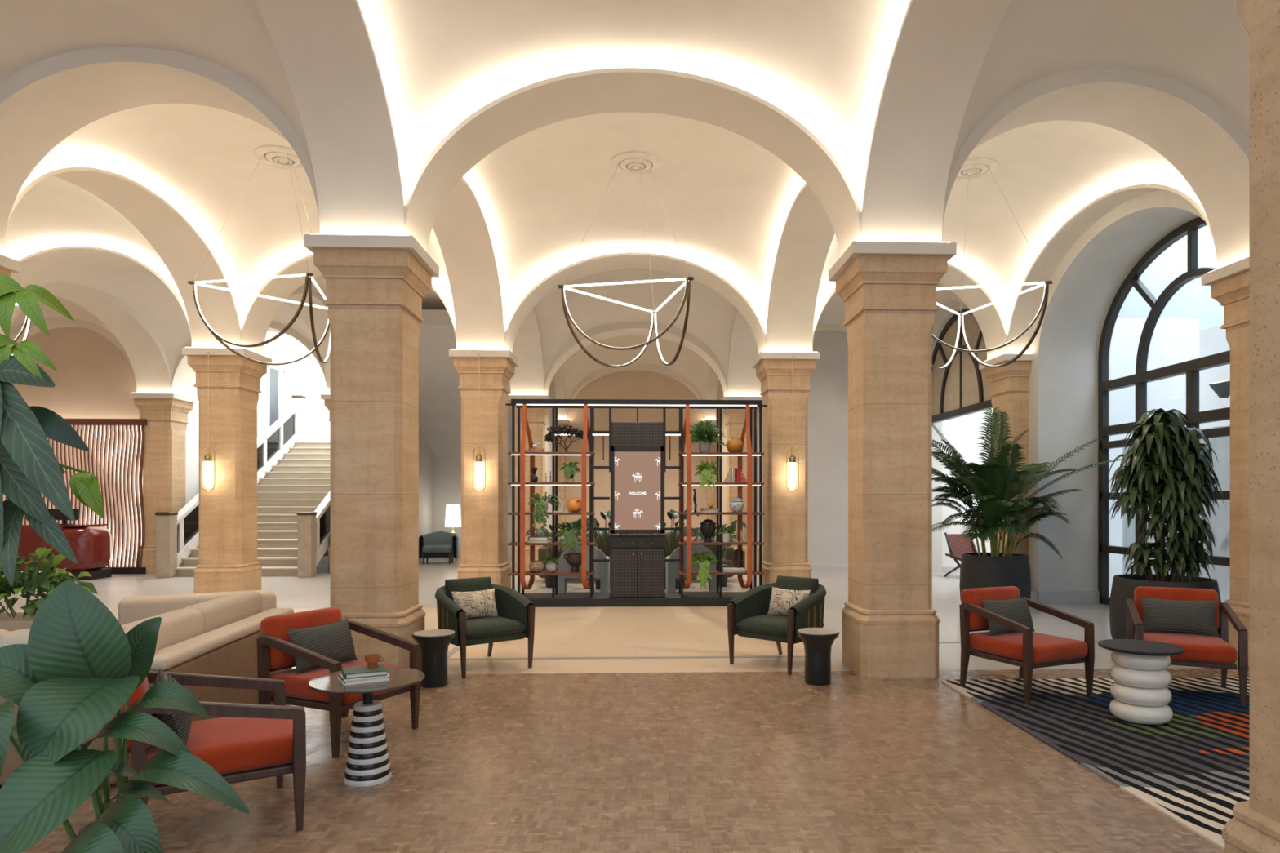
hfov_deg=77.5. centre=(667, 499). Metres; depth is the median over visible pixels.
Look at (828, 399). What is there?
wall
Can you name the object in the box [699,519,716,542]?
head sculpture
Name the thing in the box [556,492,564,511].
swan figurine
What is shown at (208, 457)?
socket
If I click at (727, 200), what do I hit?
ceiling
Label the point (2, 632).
cushion
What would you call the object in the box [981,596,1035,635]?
throw pillow
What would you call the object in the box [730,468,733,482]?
book
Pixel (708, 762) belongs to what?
floor
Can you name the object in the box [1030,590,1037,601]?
baseboard
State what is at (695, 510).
sculpture
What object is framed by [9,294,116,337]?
ceiling
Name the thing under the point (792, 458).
socket
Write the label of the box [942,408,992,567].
wall
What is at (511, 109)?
arch
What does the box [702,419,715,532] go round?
stone pillar
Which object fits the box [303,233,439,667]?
stone pillar
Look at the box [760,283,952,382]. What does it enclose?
ceiling
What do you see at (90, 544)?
reception desk
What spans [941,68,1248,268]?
arch
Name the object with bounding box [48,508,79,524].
monitor
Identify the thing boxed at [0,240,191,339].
arch
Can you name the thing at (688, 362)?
ceiling
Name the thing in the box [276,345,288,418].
arch
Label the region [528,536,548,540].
book
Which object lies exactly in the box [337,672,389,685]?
book
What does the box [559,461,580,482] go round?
potted plant
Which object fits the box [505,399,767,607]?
shelving unit
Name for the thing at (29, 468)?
tree
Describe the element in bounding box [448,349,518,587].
stone pillar
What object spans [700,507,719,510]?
book
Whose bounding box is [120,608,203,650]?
cushion
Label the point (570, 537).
potted plant
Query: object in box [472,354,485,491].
hanging lamp
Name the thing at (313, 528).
balustrade
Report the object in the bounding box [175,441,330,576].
staircase
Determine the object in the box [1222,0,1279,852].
stone pillar
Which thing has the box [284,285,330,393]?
arch
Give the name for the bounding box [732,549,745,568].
vase
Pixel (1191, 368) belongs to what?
window
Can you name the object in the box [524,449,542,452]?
book
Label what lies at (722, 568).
book
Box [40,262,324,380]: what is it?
ceiling
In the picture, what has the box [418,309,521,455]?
wall
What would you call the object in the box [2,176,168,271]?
ceiling
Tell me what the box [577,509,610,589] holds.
potted plant
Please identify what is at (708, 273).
arch
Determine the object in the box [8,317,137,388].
arch
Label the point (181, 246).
arch
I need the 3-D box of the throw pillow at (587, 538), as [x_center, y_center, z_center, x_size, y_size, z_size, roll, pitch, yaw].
[-1.550,0.906,15.353,0.450,0.407,0.180,0,0,-2]
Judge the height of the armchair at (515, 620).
0.798 m
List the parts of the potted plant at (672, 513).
stem, pot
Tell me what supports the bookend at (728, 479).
on the shelving unit
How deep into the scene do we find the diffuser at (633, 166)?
9.67 m
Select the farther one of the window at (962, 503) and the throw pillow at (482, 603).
the window at (962, 503)
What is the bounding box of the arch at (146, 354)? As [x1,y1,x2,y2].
[10,282,171,392]
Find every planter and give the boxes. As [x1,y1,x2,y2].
[959,552,1031,599]
[1109,573,1221,639]
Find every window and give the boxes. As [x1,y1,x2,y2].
[265,364,284,431]
[932,308,992,423]
[960,486,977,520]
[1097,217,1230,604]
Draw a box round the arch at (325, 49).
[254,0,404,235]
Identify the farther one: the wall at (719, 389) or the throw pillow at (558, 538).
the wall at (719, 389)
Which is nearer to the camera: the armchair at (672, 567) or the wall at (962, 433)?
the armchair at (672, 567)
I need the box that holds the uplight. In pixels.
[1208,379,1230,398]
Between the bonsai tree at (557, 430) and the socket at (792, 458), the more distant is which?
the socket at (792, 458)
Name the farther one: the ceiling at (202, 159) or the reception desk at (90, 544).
the reception desk at (90, 544)
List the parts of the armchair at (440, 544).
leg, seat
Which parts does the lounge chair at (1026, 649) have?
leg, backrest, armrest, leg, frame, leg, seat, armrest, leg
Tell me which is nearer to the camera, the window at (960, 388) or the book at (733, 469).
the book at (733, 469)
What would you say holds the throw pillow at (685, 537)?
on the sofa at (726, 559)
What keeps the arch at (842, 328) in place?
attached to the wall at (828, 399)
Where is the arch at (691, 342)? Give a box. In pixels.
[544,322,727,395]
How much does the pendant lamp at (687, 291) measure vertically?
2.418 m
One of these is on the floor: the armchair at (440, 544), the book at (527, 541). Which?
the armchair at (440, 544)
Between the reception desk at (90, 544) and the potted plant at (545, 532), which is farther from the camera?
the reception desk at (90, 544)
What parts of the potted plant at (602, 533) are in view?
pot, stem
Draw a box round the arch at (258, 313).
[240,249,456,355]
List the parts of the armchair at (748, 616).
leg, seat frame, leg, seat, leg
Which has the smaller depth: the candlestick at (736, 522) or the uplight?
the uplight
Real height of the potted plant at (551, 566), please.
0.276 m
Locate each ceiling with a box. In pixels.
[0,0,315,178]
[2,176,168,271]
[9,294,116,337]
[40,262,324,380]
[46,103,453,323]
[302,274,446,310]
[357,0,910,200]
[462,111,805,323]
[534,268,736,382]
[562,334,709,412]
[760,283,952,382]
[816,120,1180,328]
[946,0,1248,184]
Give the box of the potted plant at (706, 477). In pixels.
[694,460,719,489]
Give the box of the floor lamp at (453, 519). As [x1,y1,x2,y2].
[444,504,461,561]
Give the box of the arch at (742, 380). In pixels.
[727,308,760,395]
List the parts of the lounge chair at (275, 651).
leg, armrest, backrest, leg, seat, frame, leg, armrest, leg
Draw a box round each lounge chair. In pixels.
[112,671,306,831]
[257,607,420,758]
[959,586,1094,705]
[1126,586,1248,706]
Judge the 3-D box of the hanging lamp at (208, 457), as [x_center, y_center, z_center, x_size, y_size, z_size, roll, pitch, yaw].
[-6.665,-1.128,11.548,0.153,2.015,0.155,0,0,-41]
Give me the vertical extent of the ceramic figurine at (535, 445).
0.100 m
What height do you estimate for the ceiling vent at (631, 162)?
0.130 m
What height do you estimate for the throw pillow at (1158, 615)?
0.285 m
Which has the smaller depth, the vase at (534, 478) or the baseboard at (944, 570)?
the vase at (534, 478)
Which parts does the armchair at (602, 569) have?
seat, armrest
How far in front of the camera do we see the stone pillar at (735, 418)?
17.09 m
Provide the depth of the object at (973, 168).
9.76 m
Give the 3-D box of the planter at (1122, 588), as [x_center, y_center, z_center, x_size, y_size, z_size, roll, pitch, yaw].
[5.189,1.185,8.329,1.000,0.730,1.000,0,0,-2]
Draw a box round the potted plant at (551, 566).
[542,554,558,572]
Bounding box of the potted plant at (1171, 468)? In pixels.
[1104,408,1224,582]
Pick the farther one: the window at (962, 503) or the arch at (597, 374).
the arch at (597, 374)
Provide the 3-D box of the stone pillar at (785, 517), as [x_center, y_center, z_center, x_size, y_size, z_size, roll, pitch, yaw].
[1.811,-0.332,12.322,0.890,3.763,0.890,0,0,-2]
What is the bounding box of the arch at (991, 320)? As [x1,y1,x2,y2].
[812,258,1008,359]
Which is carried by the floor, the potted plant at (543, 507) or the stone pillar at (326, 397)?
the stone pillar at (326, 397)
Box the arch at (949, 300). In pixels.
[933,292,965,327]
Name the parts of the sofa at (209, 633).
rail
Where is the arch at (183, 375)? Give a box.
[171,321,327,396]
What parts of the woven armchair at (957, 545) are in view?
leg, leg, rail, backrest, leg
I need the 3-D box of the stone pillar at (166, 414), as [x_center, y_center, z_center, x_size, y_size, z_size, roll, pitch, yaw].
[-10.698,-0.332,16.921,0.890,3.763,0.890,0,0,-2]
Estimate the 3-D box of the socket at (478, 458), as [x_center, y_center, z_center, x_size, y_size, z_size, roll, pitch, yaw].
[-2.768,-0.670,11.688,0.104,0.240,0.104,0,0,-2]
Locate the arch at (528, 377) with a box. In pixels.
[510,306,544,395]
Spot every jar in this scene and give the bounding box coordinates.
[725,437,742,452]
[729,495,744,512]
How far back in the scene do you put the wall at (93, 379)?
16.86 m
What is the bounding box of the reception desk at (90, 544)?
[15,524,111,580]
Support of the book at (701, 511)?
on the shelving unit
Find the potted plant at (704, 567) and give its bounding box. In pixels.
[691,551,718,589]
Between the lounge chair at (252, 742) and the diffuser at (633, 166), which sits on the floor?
the lounge chair at (252, 742)
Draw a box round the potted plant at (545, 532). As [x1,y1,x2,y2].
[525,520,581,587]
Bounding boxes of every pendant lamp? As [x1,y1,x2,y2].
[4,243,31,355]
[187,154,330,365]
[557,160,693,367]
[932,165,1053,369]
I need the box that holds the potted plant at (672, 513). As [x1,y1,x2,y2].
[664,507,699,589]
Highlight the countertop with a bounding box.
[22,524,106,526]
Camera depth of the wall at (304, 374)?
22.28 m
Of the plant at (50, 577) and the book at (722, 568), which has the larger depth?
the book at (722, 568)
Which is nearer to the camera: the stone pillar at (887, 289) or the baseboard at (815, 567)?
the stone pillar at (887, 289)
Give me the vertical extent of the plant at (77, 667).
1.363 m
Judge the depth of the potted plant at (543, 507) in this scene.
11.37 m
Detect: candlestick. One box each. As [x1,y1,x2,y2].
[734,521,737,542]
[739,530,742,542]
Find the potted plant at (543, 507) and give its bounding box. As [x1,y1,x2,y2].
[527,492,560,531]
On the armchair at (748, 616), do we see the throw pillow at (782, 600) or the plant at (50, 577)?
the throw pillow at (782, 600)
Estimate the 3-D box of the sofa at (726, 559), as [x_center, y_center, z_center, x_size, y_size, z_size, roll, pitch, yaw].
[-0.596,1.095,15.263,3.660,0.910,0.950,0,0,-2]
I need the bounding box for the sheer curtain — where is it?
[1122,425,1230,602]
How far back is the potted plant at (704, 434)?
11.68 m
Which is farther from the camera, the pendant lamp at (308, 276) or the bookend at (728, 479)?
the bookend at (728, 479)
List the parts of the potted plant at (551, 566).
pot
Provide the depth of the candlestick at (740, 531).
11.76 m
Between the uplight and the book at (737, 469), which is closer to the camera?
the uplight
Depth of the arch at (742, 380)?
16.76 m
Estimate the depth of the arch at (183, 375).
16.70 m
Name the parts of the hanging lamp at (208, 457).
cord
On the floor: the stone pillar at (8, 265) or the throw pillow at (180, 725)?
the stone pillar at (8, 265)
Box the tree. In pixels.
[0,273,104,586]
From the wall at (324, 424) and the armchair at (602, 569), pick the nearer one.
the armchair at (602, 569)
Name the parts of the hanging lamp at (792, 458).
cord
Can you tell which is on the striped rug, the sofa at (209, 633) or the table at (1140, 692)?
the table at (1140, 692)
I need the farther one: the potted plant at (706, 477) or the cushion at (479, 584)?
the potted plant at (706, 477)
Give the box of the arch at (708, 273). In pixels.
[503,248,766,354]
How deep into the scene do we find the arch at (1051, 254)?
10.60 m
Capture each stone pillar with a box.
[0,253,21,277]
[129,392,197,573]
[181,346,271,593]
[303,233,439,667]
[320,393,330,573]
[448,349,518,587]
[508,394,551,571]
[557,418,570,531]
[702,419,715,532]
[720,395,762,570]
[751,351,819,585]
[828,240,956,679]
[978,353,1033,556]
[1201,256,1248,667]
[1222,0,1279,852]
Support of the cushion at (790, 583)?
on the armchair at (748, 616)
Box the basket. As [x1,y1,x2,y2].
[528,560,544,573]
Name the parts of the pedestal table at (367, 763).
stem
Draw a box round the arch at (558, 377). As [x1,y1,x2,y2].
[553,364,565,418]
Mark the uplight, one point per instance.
(1222, 388)
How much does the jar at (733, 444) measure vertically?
0.225 m
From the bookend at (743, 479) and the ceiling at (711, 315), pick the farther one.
the ceiling at (711, 315)
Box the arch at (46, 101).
[0,47,319,254]
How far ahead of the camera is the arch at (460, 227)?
11.17 m
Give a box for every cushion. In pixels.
[0,627,158,653]
[0,629,9,637]
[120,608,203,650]
[183,591,262,633]
[444,577,492,600]
[775,575,818,595]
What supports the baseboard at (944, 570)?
attached to the wall at (962, 433)
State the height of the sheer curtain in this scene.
2.400 m
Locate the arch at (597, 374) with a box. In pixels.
[565,363,706,419]
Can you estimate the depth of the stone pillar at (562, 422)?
22.00 m
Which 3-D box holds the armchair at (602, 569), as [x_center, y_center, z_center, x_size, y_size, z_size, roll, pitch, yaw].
[-1.369,1.130,13.037,0.820,0.840,0.760,0,0,-2]
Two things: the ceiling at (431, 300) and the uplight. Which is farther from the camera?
the ceiling at (431, 300)
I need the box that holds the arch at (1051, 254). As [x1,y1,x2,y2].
[1007,171,1217,353]
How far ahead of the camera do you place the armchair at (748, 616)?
7.45 m
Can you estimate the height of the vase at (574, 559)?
0.275 m
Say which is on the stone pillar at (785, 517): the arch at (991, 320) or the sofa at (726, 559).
the arch at (991, 320)
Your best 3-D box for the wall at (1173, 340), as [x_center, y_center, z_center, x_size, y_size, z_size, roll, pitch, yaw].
[7.414,-0.650,12.599,1.900,4.400,0.200,0,0,-2]
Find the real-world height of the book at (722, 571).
0.028 m
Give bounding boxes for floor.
[0,555,1248,852]
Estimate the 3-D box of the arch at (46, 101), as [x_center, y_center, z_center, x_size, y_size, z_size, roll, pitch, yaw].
[-4.501,-3.095,6.989,3.361,1.790,0.700,0,0,-2]
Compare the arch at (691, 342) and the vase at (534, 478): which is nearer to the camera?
the vase at (534, 478)
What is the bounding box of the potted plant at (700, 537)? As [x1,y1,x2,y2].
[691,520,746,586]
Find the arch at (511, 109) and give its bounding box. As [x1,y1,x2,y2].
[403,62,862,257]
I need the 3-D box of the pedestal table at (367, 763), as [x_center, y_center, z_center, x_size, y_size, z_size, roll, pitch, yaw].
[-1.663,1.271,4.418,0.603,0.558,0.603,0,0,-44]
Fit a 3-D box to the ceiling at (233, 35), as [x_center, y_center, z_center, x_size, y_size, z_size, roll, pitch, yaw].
[-4.402,-3.155,4.449,3.140,1.910,4.393,0,0,-2]
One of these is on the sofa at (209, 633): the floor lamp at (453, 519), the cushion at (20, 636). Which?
the cushion at (20, 636)
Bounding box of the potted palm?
[932,406,1121,561]
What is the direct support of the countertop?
on the reception desk at (90, 544)
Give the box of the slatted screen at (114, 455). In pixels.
[2,418,146,574]
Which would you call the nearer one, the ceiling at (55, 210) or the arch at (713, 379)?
the ceiling at (55, 210)
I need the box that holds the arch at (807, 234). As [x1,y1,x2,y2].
[765,182,835,351]
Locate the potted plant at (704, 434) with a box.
[683,418,727,452]
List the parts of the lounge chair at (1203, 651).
leg, armrest, leg, backrest, frame, seat, leg, armrest, leg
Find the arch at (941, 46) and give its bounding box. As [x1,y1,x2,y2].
[861,0,1011,241]
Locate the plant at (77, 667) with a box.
[0,580,249,852]
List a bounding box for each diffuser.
[279,160,287,163]
[631,165,639,168]
[967,171,975,174]
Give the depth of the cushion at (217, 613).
5.87 m
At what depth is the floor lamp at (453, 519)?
19.96 m
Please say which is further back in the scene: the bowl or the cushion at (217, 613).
the bowl
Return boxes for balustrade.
[155,395,306,577]
[296,490,330,577]
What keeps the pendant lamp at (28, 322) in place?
hanging from the ceiling at (55, 210)
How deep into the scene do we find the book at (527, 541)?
11.52 m
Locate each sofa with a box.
[0,589,293,785]
[537,532,734,577]
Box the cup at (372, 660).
[364,653,384,667]
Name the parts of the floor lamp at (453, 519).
lamp shade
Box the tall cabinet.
[608,405,666,597]
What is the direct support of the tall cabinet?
on the shelving unit
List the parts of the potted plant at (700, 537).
stem, pot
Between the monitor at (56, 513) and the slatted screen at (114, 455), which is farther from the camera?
the slatted screen at (114, 455)
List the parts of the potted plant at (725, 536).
pot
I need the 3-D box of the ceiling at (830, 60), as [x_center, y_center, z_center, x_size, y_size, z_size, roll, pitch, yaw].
[-0.190,-3.155,4.614,4.030,1.910,4.513,0,0,-2]
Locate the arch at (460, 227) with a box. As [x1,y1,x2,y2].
[432,177,504,349]
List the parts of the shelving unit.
post, post, post, shelf, shelf, shelf, shelf, shelf, post, post, shelf, post, post, post, rail, rod, rail, post, post, post, shelf, post, post, shelf, shelf, shelf, shelf, shelf, post, post, post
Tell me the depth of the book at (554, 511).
11.56 m
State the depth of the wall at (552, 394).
20.08 m
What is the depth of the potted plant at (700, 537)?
14.18 m
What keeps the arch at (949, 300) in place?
attached to the wall at (1063, 393)
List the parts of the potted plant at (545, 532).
pot, stem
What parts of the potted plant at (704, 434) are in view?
pot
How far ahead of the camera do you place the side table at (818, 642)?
6.64 m
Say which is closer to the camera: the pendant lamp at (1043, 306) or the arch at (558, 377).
the pendant lamp at (1043, 306)
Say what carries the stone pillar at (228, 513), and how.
on the floor
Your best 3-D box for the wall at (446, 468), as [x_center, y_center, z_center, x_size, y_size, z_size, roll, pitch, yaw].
[-4.722,-1.350,20.982,3.000,5.800,0.200,0,0,-2]
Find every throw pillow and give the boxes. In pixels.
[152,668,191,745]
[286,618,357,674]
[451,588,497,618]
[546,537,563,555]
[577,536,599,548]
[684,536,696,541]
[767,586,810,615]
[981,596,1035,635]
[1140,596,1218,636]
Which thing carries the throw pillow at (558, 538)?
on the sofa at (726, 559)
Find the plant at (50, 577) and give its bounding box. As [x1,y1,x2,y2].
[0,547,97,631]
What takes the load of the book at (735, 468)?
on the shelving unit
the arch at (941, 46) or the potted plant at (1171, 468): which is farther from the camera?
the potted plant at (1171, 468)
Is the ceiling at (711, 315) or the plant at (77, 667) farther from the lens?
the ceiling at (711, 315)
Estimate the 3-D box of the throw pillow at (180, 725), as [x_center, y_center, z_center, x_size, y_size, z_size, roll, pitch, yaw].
[-2.332,0.973,3.742,0.168,0.285,0.505,0,0,-36]
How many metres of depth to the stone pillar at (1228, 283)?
7.50 m
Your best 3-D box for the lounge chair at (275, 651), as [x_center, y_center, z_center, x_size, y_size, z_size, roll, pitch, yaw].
[-2.171,1.152,5.238,0.773,0.795,0.722,0,0,25]
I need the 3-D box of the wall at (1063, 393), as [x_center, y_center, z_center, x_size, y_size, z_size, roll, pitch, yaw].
[6.042,-1.550,12.497,1.090,6.200,10.186,0,0,-2]
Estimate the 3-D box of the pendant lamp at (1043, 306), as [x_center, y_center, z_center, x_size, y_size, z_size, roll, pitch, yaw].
[3.620,-2.872,9.961,1.571,2.418,1.715,0,0,-2]
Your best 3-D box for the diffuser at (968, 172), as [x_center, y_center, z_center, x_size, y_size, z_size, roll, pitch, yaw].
[3.754,-4.070,9.854,0.100,0.090,0.100,0,0,-2]
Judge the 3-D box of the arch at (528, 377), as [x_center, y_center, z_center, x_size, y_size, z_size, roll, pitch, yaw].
[-2.885,-3.095,14.682,0.700,1.790,4.590,0,0,-2]
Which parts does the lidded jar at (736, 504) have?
lid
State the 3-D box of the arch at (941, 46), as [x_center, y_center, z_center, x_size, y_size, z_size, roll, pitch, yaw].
[2.108,-3.095,4.703,0.700,1.790,4.590,0,0,-2]
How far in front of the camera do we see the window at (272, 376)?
21.34 m
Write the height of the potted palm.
2.255 m
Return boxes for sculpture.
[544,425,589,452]
[693,488,697,512]
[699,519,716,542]
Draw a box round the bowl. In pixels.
[707,503,713,508]
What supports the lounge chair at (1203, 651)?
on the striped rug
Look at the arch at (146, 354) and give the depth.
15.77 m
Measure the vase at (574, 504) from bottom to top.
0.215 m
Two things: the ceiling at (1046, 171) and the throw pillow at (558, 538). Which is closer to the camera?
the ceiling at (1046, 171)
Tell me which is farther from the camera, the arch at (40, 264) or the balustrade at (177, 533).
the balustrade at (177, 533)
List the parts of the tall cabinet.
drawer, door, drawer, panel, screen frame, drawer, door, drawer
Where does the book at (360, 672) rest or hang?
on the book at (381, 678)
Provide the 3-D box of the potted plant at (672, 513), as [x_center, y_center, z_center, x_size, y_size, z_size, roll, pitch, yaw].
[0.076,0.849,13.931,1.005,1.401,1.028,0,0,-38]
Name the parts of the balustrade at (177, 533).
newel post, post, handrail, glass panel, post, post, post, newel post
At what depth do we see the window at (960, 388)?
15.00 m
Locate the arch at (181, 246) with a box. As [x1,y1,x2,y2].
[2,153,240,347]
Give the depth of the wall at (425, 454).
20.02 m
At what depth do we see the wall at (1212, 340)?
13.15 m
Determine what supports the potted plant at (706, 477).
on the shelving unit
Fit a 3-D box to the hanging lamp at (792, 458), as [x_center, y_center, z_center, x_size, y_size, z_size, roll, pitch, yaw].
[1.849,-1.128,11.880,0.153,2.015,0.155,0,0,-41]
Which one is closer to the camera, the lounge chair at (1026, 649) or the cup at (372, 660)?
the cup at (372, 660)
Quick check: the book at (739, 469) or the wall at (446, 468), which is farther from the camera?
the wall at (446, 468)
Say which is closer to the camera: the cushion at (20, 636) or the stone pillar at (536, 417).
the cushion at (20, 636)
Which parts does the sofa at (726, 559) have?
armrest, seat, backrest, armrest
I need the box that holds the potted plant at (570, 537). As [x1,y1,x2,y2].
[554,520,588,550]
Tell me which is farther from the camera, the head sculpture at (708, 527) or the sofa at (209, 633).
the head sculpture at (708, 527)
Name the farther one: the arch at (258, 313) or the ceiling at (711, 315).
the ceiling at (711, 315)
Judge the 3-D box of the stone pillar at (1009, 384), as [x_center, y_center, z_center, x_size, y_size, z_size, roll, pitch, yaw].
[5.498,-0.332,12.466,0.890,3.763,0.890,0,0,-2]
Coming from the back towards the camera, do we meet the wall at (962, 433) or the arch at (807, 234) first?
the wall at (962, 433)
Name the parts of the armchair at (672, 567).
armrest, seat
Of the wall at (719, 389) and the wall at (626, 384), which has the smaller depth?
the wall at (719, 389)
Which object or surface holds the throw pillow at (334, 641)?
on the lounge chair at (275, 651)
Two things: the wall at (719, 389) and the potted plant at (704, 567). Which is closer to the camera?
the potted plant at (704, 567)
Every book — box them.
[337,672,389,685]
[341,664,386,679]
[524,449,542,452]
[526,540,548,542]
[528,448,544,450]
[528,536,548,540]
[553,511,568,512]
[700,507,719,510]
[700,510,717,512]
[721,567,744,570]
[721,569,745,572]
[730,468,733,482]
[733,467,736,482]
[733,469,734,482]
[736,468,738,482]
[738,469,740,482]
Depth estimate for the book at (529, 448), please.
11.55 m
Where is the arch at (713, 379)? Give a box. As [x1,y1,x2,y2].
[706,365,718,419]
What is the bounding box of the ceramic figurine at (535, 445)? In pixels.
[532,442,538,448]
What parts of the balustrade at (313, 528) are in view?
newel post, post, handrail, glass panel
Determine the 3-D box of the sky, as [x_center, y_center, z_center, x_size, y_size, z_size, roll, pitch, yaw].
[9.897,-4.450,13.096,0.200,14.000,24.000,0,0,-2]
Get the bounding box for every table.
[308,666,424,786]
[411,629,456,688]
[796,627,839,685]
[1097,639,1185,724]
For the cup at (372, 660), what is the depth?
4.42 m
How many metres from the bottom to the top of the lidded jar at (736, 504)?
0.250 m
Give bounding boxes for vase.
[530,467,537,482]
[564,552,581,572]
[566,497,581,512]
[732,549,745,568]
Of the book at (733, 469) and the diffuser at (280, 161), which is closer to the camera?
the diffuser at (280, 161)
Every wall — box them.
[9,327,139,418]
[185,332,319,505]
[319,364,330,548]
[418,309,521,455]
[418,426,433,563]
[433,455,511,559]
[545,377,555,532]
[565,370,706,532]
[715,378,726,532]
[756,330,848,564]
[932,189,1204,596]
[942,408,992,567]
[1109,317,1199,596]
[1199,324,1230,428]
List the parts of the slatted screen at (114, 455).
light panel, rail, rail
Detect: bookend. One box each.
[724,470,731,482]
[740,470,746,482]
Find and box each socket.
[204,444,212,461]
[475,445,482,462]
[789,446,795,462]
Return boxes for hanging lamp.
[201,351,214,491]
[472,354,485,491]
[786,355,799,491]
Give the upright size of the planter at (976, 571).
0.770 m
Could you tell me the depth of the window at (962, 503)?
16.88 m
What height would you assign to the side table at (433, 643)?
0.440 m
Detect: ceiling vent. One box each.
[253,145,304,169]
[609,151,662,175]
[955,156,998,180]
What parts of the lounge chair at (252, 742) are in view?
backrest, leg, frame, seat, armrest, armrest, leg, leg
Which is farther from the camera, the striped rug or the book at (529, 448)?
the book at (529, 448)
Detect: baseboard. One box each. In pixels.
[809,564,848,571]
[942,567,959,573]
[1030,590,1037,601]
[1037,591,1099,604]
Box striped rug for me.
[941,676,1248,850]
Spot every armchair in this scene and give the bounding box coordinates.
[418,530,457,564]
[435,577,535,678]
[557,545,609,592]
[666,545,716,592]
[727,575,826,675]
[943,532,977,577]
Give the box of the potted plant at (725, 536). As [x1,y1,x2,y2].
[715,525,735,542]
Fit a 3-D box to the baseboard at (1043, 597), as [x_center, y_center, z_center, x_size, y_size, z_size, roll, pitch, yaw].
[5.991,1.460,11.888,0.940,0.180,0.030,0,0,-2]
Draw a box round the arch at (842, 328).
[760,324,846,390]
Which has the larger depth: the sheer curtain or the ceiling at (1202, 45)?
the sheer curtain
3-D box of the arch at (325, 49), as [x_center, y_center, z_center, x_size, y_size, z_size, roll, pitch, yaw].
[-2.488,-3.095,4.524,0.700,1.790,4.590,0,0,-2]
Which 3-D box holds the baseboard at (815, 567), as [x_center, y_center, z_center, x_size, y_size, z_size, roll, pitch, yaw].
[3.474,1.470,17.143,3.000,0.160,0.060,0,0,-2]
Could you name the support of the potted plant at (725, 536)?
on the shelving unit
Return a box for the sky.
[1117,225,1223,330]

